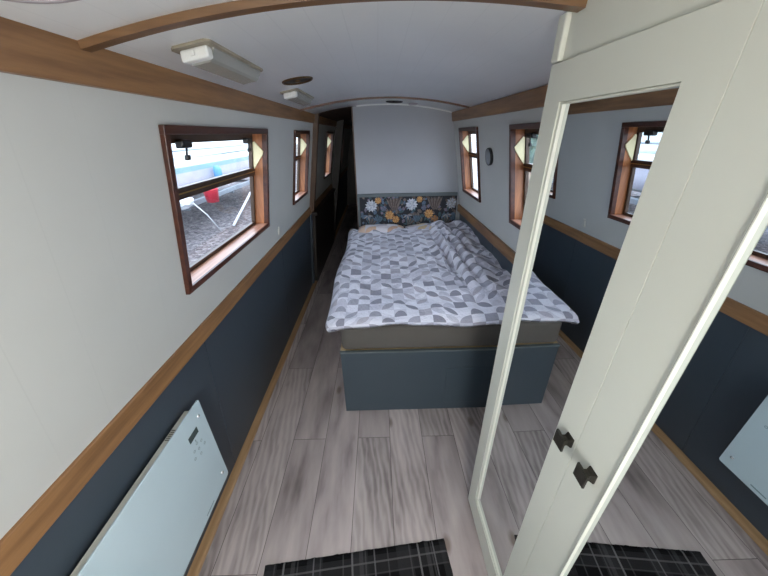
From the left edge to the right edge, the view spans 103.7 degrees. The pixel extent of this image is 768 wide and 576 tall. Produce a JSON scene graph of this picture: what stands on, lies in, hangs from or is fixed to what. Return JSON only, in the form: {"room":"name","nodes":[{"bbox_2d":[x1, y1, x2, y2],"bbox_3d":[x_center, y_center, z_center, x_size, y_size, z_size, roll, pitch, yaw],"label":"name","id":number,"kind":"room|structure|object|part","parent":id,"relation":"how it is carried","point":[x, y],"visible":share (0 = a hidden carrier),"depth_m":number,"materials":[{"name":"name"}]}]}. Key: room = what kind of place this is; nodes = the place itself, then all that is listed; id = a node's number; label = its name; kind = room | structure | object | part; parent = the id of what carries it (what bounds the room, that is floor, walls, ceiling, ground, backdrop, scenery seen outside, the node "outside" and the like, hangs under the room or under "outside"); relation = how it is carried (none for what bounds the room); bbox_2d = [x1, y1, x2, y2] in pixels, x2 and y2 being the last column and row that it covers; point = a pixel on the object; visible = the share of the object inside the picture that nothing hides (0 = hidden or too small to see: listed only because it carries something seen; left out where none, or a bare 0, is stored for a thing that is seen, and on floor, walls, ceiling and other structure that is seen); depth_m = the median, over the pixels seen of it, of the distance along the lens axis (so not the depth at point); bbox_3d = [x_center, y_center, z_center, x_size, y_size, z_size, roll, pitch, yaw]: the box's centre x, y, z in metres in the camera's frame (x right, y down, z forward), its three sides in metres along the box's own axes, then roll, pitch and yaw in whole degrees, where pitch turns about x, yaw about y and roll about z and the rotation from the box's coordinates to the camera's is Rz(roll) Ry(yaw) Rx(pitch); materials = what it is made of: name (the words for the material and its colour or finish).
{"room":"ship interior","nodes":[
{"label":"ship interior","id":0,"kind":"room"},
{"bbox_2d":[0,72,350,539],"bbox_3d":[-0.800,-1.036,2.599,0.276,1.040,10.800,-1,27,-1],"label":"wall","id":1,"kind":"structure","parent":0,"point":[94,301],"depth_m":0.72,"materials":[{"name":"beige paint"}]},
{"bbox_2d":[0,166,347,575],"bbox_3d":[-0.841,-0.584,2.829,0.057,0.077,10.800,-1,27,-1],"label":"trim","id":2,"kind":"structure","parent":1,"relation":"attached to","point":[16,544],"depth_m":0.84,"materials":[{"name":"brown wood"}]},
{"bbox_2d":[0,16,351,128],"bbox_3d":[-0.689,-1.389,2.421,0.043,0.080,10.800,-1,27,-1],"label":"trim","id":3,"kind":"structure","parent":1,"relation":"attached to","point":[25,50],"depth_m":0.70,"materials":[{"name":"brown wood"}]},
{"bbox_2d":[158,125,269,294],"bbox_3d":[-0.764,-0.449,1.458,0.204,0.575,0.966,-1,27,-1],"label":"window","id":4,"kind":"structure","parent":1,"relation":"in","point":[195,274],"depth_m":1.37,"materials":[{"name":"brown wood"}]},
{"bbox_3d":[-0.805,-0.449,1.458,0.110,0.525,0.918,-1,27,-1],"label":"sash","id":5,"kind":"part","parent":4,"relation":"part of","materials":[{"name":"brown wood"}]},
{"bbox_3d":[-0.811,-0.211,1.579,0.101,0.010,0.930,-1,27,-1],"label":"sill","id":6,"kind":"part","parent":4,"relation":"part of","materials":[{"name":"brown wood"}]},
{"bbox_2d":[293,130,309,204],"bbox_3d":[-0.791,-1.102,2.733,0.204,0.575,0.562,-1,27,-1],"label":"window","id":7,"kind":"structure","parent":1,"relation":"in","point":[302,157],"depth_m":2.90,"materials":[{"name":"brown wood"}]},
{"bbox_3d":[-0.832,-1.102,2.732,0.110,0.525,0.514,-1,27,-1],"label":"sash","id":8,"kind":"part","parent":7,"relation":"part of","materials":[{"name":"brown wood"}]},
{"bbox_3d":[-0.838,-0.864,2.854,0.101,0.010,0.526,-1,27,-1],"label":"sill","id":9,"kind":"part","parent":7,"relation":"part of","materials":[{"name":"brown wood"}]},
{"bbox_2d":[310,114,319,211],"bbox_3d":[-0.750,-1.310,3.210,0.228,0.970,0.065,-1,27,-1],"label":"trim","id":10,"kind":"structure","parent":1,"relation":"attached to","point":[315,134],"depth_m":3.17,"materials":[{"name":"brown wood"}]},
{"bbox_2d":[324,132,333,178],"bbox_3d":[-0.823,-1.877,4.247,0.204,0.575,0.600,-1,27,-1],"label":"window","id":11,"kind":"structure","parent":1,"relation":"in","point":[329,135],"depth_m":4.44,"materials":[{"name":"brown wood"}]},
{"bbox_2d":[332,120,344,232],"bbox_3d":[-0.824,-1.746,5.083,0.452,1.900,0.170,-1,27,-1],"label":"trim","id":12,"kind":"structure","parent":1,"relation":"attached to","point":[339,130],"depth_m":4.86,"materials":[{"name":"brown wood"}]},
{"bbox_2d":[10,171,346,575],"bbox_3d":[-0.908,-0.156,3.047,0.177,0.930,10.800,-1,27,-1],"label":"wall","id":13,"kind":"structure","parent":0,"point":[230,375],"depth_m":1.51,"materials":[{"name":"blue paint"}]},
{"bbox_2d":[70,400,227,575],"bbox_3d":[-0.750,0.895,0.876,0.041,0.488,1.012,-1,27,-1],"label":"heater","id":14,"kind":"object","parent":13,"relation":"attached to","point":[157,527],"visible":1,"depth_m":1.03,"materials":[{"name":"white metal"}]},
{"bbox_2d":[187,205,348,575],"bbox_3d":[-0.871,0.245,3.253,0.048,0.027,10.800,-1,27,-1],"label":"trim","id":15,"kind":"structure","parent":13,"relation":"attached to","point":[206,542],"depth_m":1.75,"materials":[{"name":"brown wood"}]},
{"bbox_2d":[310,213,314,283],"bbox_3d":[-0.874,-0.450,3.647,0.110,0.905,0.065,-1,27,-1],"label":"trim","id":16,"kind":"structure","parent":13,"relation":"attached to","point":[311,222],"depth_m":3.60,"materials":[{"name":"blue wood"}]},
{"bbox_2d":[312,188,335,281],"bbox_3d":[-0.854,-0.865,4.461,0.143,0.900,1.720,-1,27,-1],"label":"panel","id":17,"kind":"object","parent":13,"relation":"attached to","point":[323,215],"visible":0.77,"depth_m":4.13,"materials":[{"name":"brown wood"}]},
{"bbox_2d":[0,0,567,125],"bbox_3d":[0.004,-1.481,2.388,1.560,0.157,10.800,-1,27,-1],"label":"ceiling","id":18,"kind":"structure","parent":0,"point":[470,54],"depth_m":0.89,"materials":[{"name":"paint"}]},
{"bbox_2d":[2,0,78,3],"bbox_3d":[-0.483,-0.424,0.396,0.198,0.046,0.200,-1,27,-1],"label":"recessed light","id":19,"kind":"object","parent":18,"relation":"in","point":[17,1],"visible":1,"depth_m":0.47,"materials":[{"name":"grey plastic"}]},
{"bbox_2d":[171,38,262,84],"bbox_3d":[-0.493,-0.693,0.944,0.102,0.049,0.420,-1,27,-1],"label":"light","id":20,"kind":"object","parent":18,"relation":"attached to","point":[205,54],"visible":1,"depth_m":0.84,"materials":[{"name":"grey plastic"}]},
{"bbox_2d":[189,50,194,55],"bbox_3d":[-0.489,-0.598,0.768,0.012,0.013,0.006,-1,27,-1],"label":"switch","id":21,"kind":"object","parent":20,"relation":"attached to","point":[191,52],"depth_m":0.77,"materials":[{"name":"white plastic"}]},
{"bbox_2d":[280,88,313,105],"bbox_3d":[-0.505,-1.130,1.796,0.098,0.048,0.475,-1,27,-1],"label":"light","id":22,"kind":"object","parent":18,"relation":"attached to","point":[295,95],"visible":1,"depth_m":1.68,"materials":[{"name":"grey plastic"}]},
{"bbox_3d":[-0.505,-1.142,1.790,0.098,0.023,0.475,-1,27,-1],"label":"plate","id":23,"kind":"part","parent":22,"relation":"part of","materials":[{"name":"white plastic"}]},
{"bbox_2d":[282,76,312,84],"bbox_3d":[-0.400,-0.958,1.395,0.142,0.027,0.144,-1,27,-1],"label":"ceiling vent","id":24,"kind":"object","parent":18,"relation":"in","point":[303,79],"visible":1,"depth_m":1.39,"materials":[{"name":"gold metal"}]},
{"bbox_2d":[77,0,587,52],"bbox_3d":[-0.109,-0.555,0.626,1.100,0.099,0.034,-1,27,-1],"label":"trim","id":25,"kind":"structure","parent":18,"relation":"attached to","point":[144,28],"depth_m":0.61,"materials":[{"name":"brown wood"}]},
{"bbox_2d":[300,97,468,111],"bbox_3d":[0.004,-1.465,2.396,1.400,0.097,0.030,-1,27,-1],"label":"trim","id":26,"kind":"structure","parent":18,"relation":"attached to","point":[365,98],"depth_m":2.38,"materials":[{"name":"brown wood"}]},
{"bbox_2d":[386,101,402,102],"bbox_3d":[0.092,-1.672,2.708,0.154,0.012,0.154,-1,27,-1],"label":"ceiling vent","id":27,"kind":"object","parent":18,"relation":"in","point":[386,101],"visible":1,"depth_m":2.68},
{"bbox_2d":[199,205,487,575],"bbox_3d":[0.026,0.254,3.277,1.900,0.040,10.800,-1,27,-1],"label":"floor","id":28,"kind":"structure","parent":0,"point":[317,478],"depth_m":1.69,"materials":[{"name":"grey wood"}]},
{"bbox_2d":[263,538,452,575],"bbox_3d":[-0.046,1.483,0.824,0.819,0.009,1.256,-4,27,-6],"label":"rug","id":29,"kind":"object","parent":28,"relation":"on","point":[423,558],"visible":1,"depth_m":1.33,"materials":[{"name":"black fabric"}]},
{"bbox_2d":[340,192,497,410],"bbox_3d":[0.275,-0.104,2.701,1.132,1.114,1.965,-1,27,-1],"label":"bed","id":30,"kind":"object","parent":28,"relation":"on","point":[453,376],"visible":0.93,"depth_m":1.99,"materials":[{"name":"blue wood"}]},
{"bbox_3d":[0.271,-0.844,3.391,1.076,0.361,0.004,-1,27,-1],"label":"floral panel","id":31,"kind":"part","parent":30,"relation":"part of","materials":[{"name":"multicoloured fabric"}]},
{"bbox_3d":[0.300,0.610,1.981,1.128,0.498,0.018,-1,27,-1],"label":"panel","id":32,"kind":"part","parent":30,"relation":"part of","materials":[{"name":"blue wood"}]},
{"bbox_2d":[340,325,500,348],"bbox_3d":[0.276,-0.132,2.659,1.114,0.178,1.908,-1,27,-1],"label":"mattress","id":33,"kind":"object","parent":30,"relation":"on","point":[388,336],"visible":0.1,"depth_m":1.81,"materials":[{"name":"grey fabric"}]},
{"bbox_2d":[358,224,403,232],"bbox_3d":[-0.030,-0.638,3.327,0.510,0.116,0.265,-1,27,-1],"label":"pillow","id":34,"kind":"object","parent":33,"relation":"on","point":[380,227],"visible":0.49,"depth_m":3.25,"materials":[{"name":"white fabric"}]},
{"bbox_2d":[326,220,510,332],"bbox_3d":[0.251,-0.246,2.546,1.284,0.195,1.903,-1,27,-1],"label":"duvet","id":35,"kind":"object","parent":33,"relation":"on","point":[441,275],"visible":0.93,"depth_m":2.13,"materials":[{"name":"grey fabric"}]},
{"bbox_2d":[405,223,431,230],"bbox_3d":[0.519,-0.649,3.333,0.550,0.112,0.265,-1,27,-1],"label":"pillow","id":36,"kind":"object","parent":33,"relation":"on","point":[428,226],"visible":0.25,"depth_m":3.27,"materials":[{"name":"white fabric"}]},
{"bbox_3d":[0.599,0.640,1.988,0.395,0.298,0.005,-1,27,-1],"label":"drawer","id":37,"kind":"part","parent":30,"relation":"part of","materials":[{"name":"blue wood"}]},
{"bbox_2d":[468,0,767,575],"bbox_3d":[0.653,0.443,0.722,0.501,1.932,0.898,-1,27,-1],"label":"wardrobe","id":38,"kind":"object","parent":28,"relation":"on","point":[624,431],"visible":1,"depth_m":0.50,"materials":[{"name":"paint"}]},
{"bbox_3d":[0.405,-0.568,0.686,0.016,0.089,0.032,-1,27,-1],"label":"scribe moulding","id":39,"kind":"part","parent":38,"relation":"part of","materials":[{"name":"paint"}]},
{"bbox_3d":[0.414,0.350,0.693,0.028,0.037,0.032,-1,27,-1],"label":"knob","id":40,"kind":"part","parent":38,"relation":"part of","materials":[{"name":"grey metal"}]},
{"bbox_2d":[479,87,678,575],"bbox_3d":[0.438,0.356,0.925,0.005,1.610,0.311,-2,27,-1],"label":"mirror","id":41,"kind":"object","parent":38,"relation":"attached to","point":[605,148],"depth_m":0.72,"materials":[{"name":"silver mirror"}]},
{"bbox_3d":[0.417,0.386,0.622,0.028,0.037,0.032,-1,27,-1],"label":"knob","id":42,"kind":"part","parent":38,"relation":"part of","materials":[{"name":"grey metal"}]},
{"bbox_2d":[563,211,767,575],"bbox_3d":[0.443,0.568,0.511,0.005,1.610,0.288,-1,27,-1],"label":"mirror","id":43,"kind":"object","parent":38,"relation":"attached to","point":[685,493],"depth_m":0.41,"materials":[{"name":"silver mirror"}]},
{"bbox_2d":[347,129,356,205],"bbox_3d":[-0.093,-3.119,7.649,2.000,1.980,0.060,-1,27,-1],"label":"wall","id":44,"kind":"structure","parent":0,"point":[351,185],"depth_m":7.75,"materials":[{"name":"brown wood"}]},
{"bbox_2d":[352,105,459,219],"bbox_3d":[0.322,-0.939,3.405,1.230,1.956,0.045,-1,27,-1],"label":"wall","id":45,"kind":"structure","parent":0,"point":[399,148],"depth_m":3.13,"materials":[{"name":"paint"}]},
{"bbox_2d":[351,107,358,228],"bbox_3d":[-0.298,-0.915,3.401,0.012,1.938,0.051,-1,27,-1],"label":"trim","id":46,"kind":"structure","parent":45,"relation":"attached to","point":[351,107],"depth_m":3.16,"materials":[{"name":"brown wood"}]},
{"bbox_2d":[356,104,451,112],"bbox_3d":[0.207,-1.754,2.947,0.950,0.093,0.016,-1,27,-1],"label":"trim","id":47,"kind":"structure","parent":45,"relation":"attached to","point":[366,104],"depth_m":2.93,"materials":[{"name":"white plastic"}]},
{"bbox_2d":[459,214,512,273],"bbox_3d":[0.964,-0.200,3.064,0.177,0.930,10.800,-1,27,-1],"label":"wall","id":48,"kind":"structure","parent":0,"point":[505,264],"depth_m":2.46,"materials":[{"name":"blue paint"}]},
{"bbox_2d":[454,107,543,251],"bbox_3d":[0.824,-1.073,2.614,0.276,1.040,10.800,-1,27,-1],"label":"wall","id":49,"kind":"structure","parent":0,"point":[492,212],"depth_m":2.15,"materials":[{"name":"beige paint"}]},
{"bbox_2d":[458,127,480,202],"bbox_3d":[0.810,-1.118,2.706,0.204,0.575,0.575,-1,27,-1],"label":"window","id":50,"kind":"structure","parent":49,"relation":"in","point":[466,154],"depth_m":2.87,"materials":[{"name":"brown wood"}]},
{"bbox_3d":[0.867,-0.882,2.828,0.101,0.010,0.539,-1,27,-1],"label":"sill","id":51,"kind":"part","parent":50,"relation":"part of","materials":[{"name":"brown wood"}]},
{"bbox_3d":[0.852,-1.120,2.706,0.110,0.525,0.527,-1,27,-1],"label":"sash","id":52,"kind":"part","parent":50,"relation":"part of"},
{"bbox_2d":[457,204,515,263],"bbox_3d":[0.877,-0.623,2.846,0.066,0.075,10.800,-1,27,-1],"label":"trim","id":53,"kind":"structure","parent":49,"relation":"attached to","point":[490,236],"depth_m":2.44,"materials":[{"name":"brown wood"}]},
{"bbox_2d":[485,148,492,165],"bbox_3d":[0.756,-0.944,2.167,0.040,0.119,0.120,-1,27,-1],"label":"wall clock","id":54,"kind":"object","parent":49,"relation":"attached to","point":[489,153],"visible":1,"depth_m":2.15,"materials":[{"name":"black plastic"}]},
{"bbox_2d":[452,85,547,121],"bbox_3d":[0.701,-1.414,2.437,0.043,0.080,10.800,-1,27,-1],"label":"trim","id":55,"kind":"structure","parent":49,"relation":"attached to","point":[534,98],"depth_m":1.71,"materials":[{"name":"brown wood"}]},
{"bbox_2d":[509,122,540,229],"bbox_3d":[0.837,-0.471,1.442,0.204,0.575,0.965,-1,27,-1],"label":"window","id":56,"kind":"structure","parent":49,"relation":"in","point":[520,135],"depth_m":1.81,"materials":[{"name":"glass"},{"name":"varnished dark wood"}]},
{"bbox_3d":[0.893,-0.235,1.564,0.101,0.010,0.929,-1,27,-1],"label":"sill","id":57,"kind":"part","parent":56,"relation":"part of","materials":[{"name":"brown wood"}]},
{"bbox_3d":[0.878,-0.473,1.442,0.110,0.525,0.917,-1,27,-1],"label":"sash","id":58,"kind":"part","parent":56,"relation":"part of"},
{"label":"outside","id":59,"kind":"structure","parent":0,"visible":0},
{"bbox_2d":[181,144,296,264],"bbox_3d":[-21.044,-9.075,21.877,38.750,0.300,72.000,-1,27,-1],"label":"ground","id":60,"kind":"structure","parent":59,"point":[202,235],"depth_m":5.67,"materials":[{"name":"grey gravel"}]},
{"bbox_2d":[181,179,249,210],"bbox_3d":[-4.062,-2.186,6.773,2.525,0.646,8.400,-1,27,-1],"label":"trailer","id":61,"kind":"object","parent":60,"relation":"on","point":[245,182],"visible":0.02,"depth_m":5.77,"materials":[{"name":"metal"}]},
{"bbox_2d":[180,197,220,230],"bbox_3d":[-2.917,-1.121,4.672,0.210,0.630,0.623,7,28,16],"label":"rag","id":62,"kind":"object","parent":61,"relation":"attached to","point":[186,203],"visible":0.77,"depth_m":4.46,"materials":[{"name":"white fabric"}]},
{"bbox_2d":[171,140,248,186],"bbox_3d":[-4.072,-2.743,6.139,1.957,1.219,7.580,-1,27,-1],"label":"motor boat","id":63,"kind":"object","parent":61,"relation":"on","point":[231,156],"visible":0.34,"depth_m":5.46,"materials":[{"name":"metal"}]},
{"bbox_3d":[-3.320,-2.845,6.044,0.607,0.366,7.074,-5,27,-7],"label":"guard rail","id":64,"kind":"part","parent":63,"relation":"part of","materials":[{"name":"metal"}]},
{"bbox_2d":[213,166,222,176],"bbox_3d":[-3.005,-2.086,5.453,0.138,0.240,0.138,-1,27,-1],"label":"fender","id":65,"kind":"object","parent":63,"relation":"hanging from","point":[217,171],"visible":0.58,"depth_m":5.39,"materials":[{"name":"blue plastic"}]},
{"bbox_2d":[203,188,218,202],"bbox_3d":[-2.802,-1.548,4.879,0.242,0.300,0.242,-1,27,-1],"label":"bucket","id":66,"kind":"object","parent":61,"relation":"hanging from","point":[212,196],"visible":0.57,"depth_m":4.84,"materials":[{"name":"red plastic"}]},
{"bbox_2d":[233,192,249,225],"bbox_3d":[-2.790,-1.832,6.166,0.044,0.513,2.380,-5,27,-7],"label":"pole","id":67,"kind":"object","parent":60,"relation":"on","point":[248,196],"visible":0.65,"depth_m":5.66,"materials":[{"name":"white metal"}]},
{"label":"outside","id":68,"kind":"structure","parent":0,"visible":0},
{"bbox_2d":[472,142,477,188],"bbox_3d":[20.874,-9.695,22.445,37.400,0.700,72.000,-1,27,-1],"label":"ground","id":69,"kind":"structure","parent":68,"point":[475,178],"depth_m":14.81,"materials":[{"name":"white"}]},
{"bbox_2d":[529,135,537,163],"bbox_3d":[5.294,-4.479,9.192,2.832,3.628,5.388,-1,27,-1],"label":"hedge","id":70,"kind":"object","parent":69,"relation":"on","point":[533,140],"visible":0.02,"depth_m":8.63,"materials":[{"name":"green plant"}]}
]}

